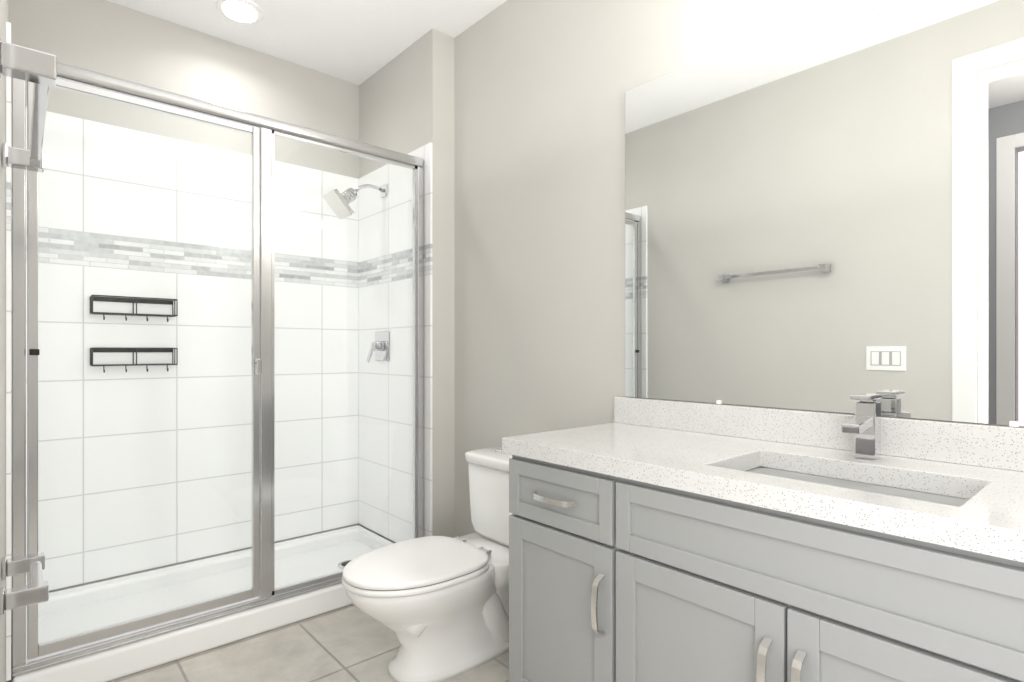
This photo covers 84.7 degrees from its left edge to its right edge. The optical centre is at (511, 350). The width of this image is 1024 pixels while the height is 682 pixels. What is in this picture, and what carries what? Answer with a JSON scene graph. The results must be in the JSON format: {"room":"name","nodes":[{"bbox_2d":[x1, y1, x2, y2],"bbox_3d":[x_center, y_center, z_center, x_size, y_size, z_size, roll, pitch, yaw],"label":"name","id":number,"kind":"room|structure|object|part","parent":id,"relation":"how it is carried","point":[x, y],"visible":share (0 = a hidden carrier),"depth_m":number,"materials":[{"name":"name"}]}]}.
{"room":"bathroom","nodes":[
{"label":"bathroom","id":0,"kind":"room"},
{"bbox_2d":[0,0,8,681],"bbox_3d":[-0.939,-0.225,0.932,0.120,2.740,3.640,0,0,-41],"label":"wall","id":1,"kind":"structure","parent":0,"point":[4,11],"depth_m":1.38,"materials":[{"name":"paint"}]},
{"bbox_2d":[6,22,11,680],"bbox_3d":[-1.829,0.003,2.046,0.012,2.061,0.768,0,0,-41],"label":"shower wall tile","id":2,"kind":"structure","parent":1,"relation":"attached to","point":[8,360],"depth_m":1.76,"materials":[{"name":"tile"}]},
{"bbox_2d":[0,552,48,614],"bbox_3d":[-1.056,0.495,1.215,0.075,0.042,0.262,0,0,-41],"label":"toilet paper holder","id":3,"kind":"object","parent":1,"relation":"attached to","point":[35,591],"visible":1,"depth_m":1.15,"materials":[{"name":"silver metal"}]},
{"bbox_2d":[0,40,56,171],"bbox_3d":[-0.967,-0.455,1.114,0.075,0.048,0.638,0,0,-41],"label":"towel rail","id":4,"kind":"object","parent":1,"relation":"attached to","point":[37,68],"visible":1,"depth_m":0.92,"materials":[{"name":"silver metal"}]},
{"bbox_2d":[9,0,358,592],"bbox_3d":[-1.535,-0.225,2.898,1.820,2.740,0.100,0,0,-41],"label":"wall","id":5,"kind":"structure","parent":0,"point":[108,38],"depth_m":2.76,"materials":[{"name":"paint"}]},
{"bbox_2d":[90,347,177,372],"bbox_3d":[-1.723,0.041,2.566,0.325,0.111,0.122,0,0,-41],"label":"caddy shelf","id":6,"kind":"object","parent":5,"relation":"attached to","point":[92,349],"depth_m":2.56,"materials":[{"name":"black metal"}]},
{"bbox_2d":[90,295,177,321],"bbox_3d":[-1.723,-0.189,2.566,0.325,0.111,0.122,0,0,-41],"label":"caddy shelf","id":7,"kind":"object","parent":5,"relation":"attached to","point":[127,299],"depth_m":2.58,"materials":[{"name":"black metal"}]},
{"bbox_2d":[26,107,357,590],"bbox_3d":[-1.502,0.003,2.852,1.567,2.061,0.012,0,0,-41],"label":"shower wall tile","id":8,"kind":"structure","parent":5,"relation":"attached to","point":[319,280],"depth_m":2.73,"materials":[{"name":"tile"}]},
{"bbox_2d":[7,604,508,681],"bbox_3d":[-0.569,1.175,0.791,3.350,0.060,4.540,0,0,-41],"label":"floor","id":9,"kind":"structure","parent":0,"point":[351,643],"depth_m":2.08,"materials":[{"name":"tile"}]},
{"bbox_2d":[12,525,392,681],"bbox_3d":[-1.246,1.091,2.560,1.542,0.108,0.762,0,0,-41],"label":"shower pan","id":10,"kind":"object","parent":9,"relation":"on","point":[127,659],"visible":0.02,"depth_m":2.41,"materials":[{"name":"white plastic"}]},
{"bbox_2d":[12,62,423,676],"bbox_3d":[-1.028,0.036,2.311,1.542,1.999,0.081,0,0,-41],"label":"frame","id":11,"kind":"object","parent":10,"relation":"on","point":[262,130],"visible":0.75,"depth_m":2.16,"materials":[{"name":"silver metal"}]},
{"bbox_2d":[342,447,511,681],"bbox_3d":[-0.221,0.790,2.123,0.859,0.733,0.448,0,0,-41],"label":"toilet","id":12,"kind":"object","parent":9,"relation":"on","point":[438,606],"visible":0.81,"depth_m":1.99,"materials":[{"name":"white ceramic"}]},
{"bbox_3d":[-0.345,0.767,2.013,0.528,0.050,0.404,0,0,-41],"label":"seat","id":13,"kind":"part","parent":12,"relation":"part of","materials":[{"name":"white plastic"}]},
{"bbox_2d":[502,449,1023,681],"bbox_3d":[0.721,0.727,1.259,0.586,0.834,1.640,0,0,-41],"label":"bathroom vanity","id":14,"kind":"object","parent":9,"relation":"on","point":[653,540],"depth_m":1.18,"materials":[{"name":"grey wood"}]},
{"bbox_2d":[502,421,1023,552],"bbox_3d":[0.733,0.287,1.266,0.563,0.046,1.678,0,0,-41],"label":"countertop","id":15,"kind":"structure","parent":14,"relation":"on","point":[995,517],"depth_m":1.25,"materials":[{"name":"white stone"}]},
{"bbox_2d":[730,461,977,504],"bbox_3d":[0.712,0.371,1.226,0.364,0.146,0.544,0,0,-41],"label":"sink","id":16,"kind":"object","parent":15,"relation":"in","point":[943,493],"depth_m":1.30,"materials":[{"name":"white ceramic"}]},
{"bbox_2d":[838,393,881,460],"bbox_3d":[0.845,0.186,1.357,0.155,0.156,0.046,0,0,-41],"label":"faucet","id":17,"kind":"object","parent":15,"relation":"on","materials":[{"name":"silver metal"}]},
{"bbox_2d":[107,0,506,84],"bbox_3d":[-0.569,-1.625,0.791,3.350,0.060,4.540,0,0,-41],"label":"ceiling","id":18,"kind":"structure","parent":0,"point":[358,42],"depth_m":2.75,"materials":[{"name":"paint"}]},
{"bbox_2d":[216,0,262,22],"bbox_3d":[-1.271,-1.590,2.624,0.200,0.010,0.200,0,0,-41],"label":"recessed light","id":19,"kind":"object","parent":18,"relation":"in","point":[246,11],"visible":1,"depth_m":2.62,"materials":[{"name":"white"}]},
{"bbox_2d":[359,28,453,542],"bbox_3d":[-0.606,-0.225,3.119,0.132,2.740,0.794,0,0,-41],"label":"wall","id":20,"kind":"structure","parent":0,"point":[406,101],"depth_m":2.84,"materials":[{"name":"paint"}]},
{"bbox_2d":[358,142,431,542],"bbox_3d":[-0.656,0.003,3.067,0.012,2.061,0.782,0,0,-41],"label":"shower wall tile","id":21,"kind":"structure","parent":20,"relation":"attached to","point":[424,152],"depth_m":3.06,"materials":[{"name":"tile"}]},
{"bbox_2d":[322,184,386,219],"bbox_3d":[-0.831,-0.811,3.010,0.325,0.212,0.150,0,0,-41],"label":"shower head","id":22,"kind":"object","parent":21,"relation":"attached to","point":[344,203],"depth_m":2.95},
{"bbox_2d":[367,331,388,362],"bbox_3d":[-0.747,-0.019,3.111,0.064,0.172,0.160,0,0,-41],"label":"shower valve","id":23,"kind":"object","parent":21,"relation":"attached to","point":[382,341],"depth_m":3.10,"materials":[{"name":"silver metal"}]},
{"bbox_2d":[454,0,1023,536],"bbox_3d":[0.384,-0.225,2.161,0.110,2.740,3.740,0,0,-41],"label":"wall","id":24,"kind":"structure","parent":0,"point":[824,208],"depth_m":1.73,"materials":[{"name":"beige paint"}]},
{"bbox_2d":[614,397,1023,468],"bbox_3d":[0.937,0.217,1.445,0.020,0.094,1.678,0,0,-41],"label":"backsplash","id":25,"kind":"structure","parent":0,"relation":"attached to","point":[1002,447],"depth_m":1.52,"materials":[{"name":"white stone"}]}
]}

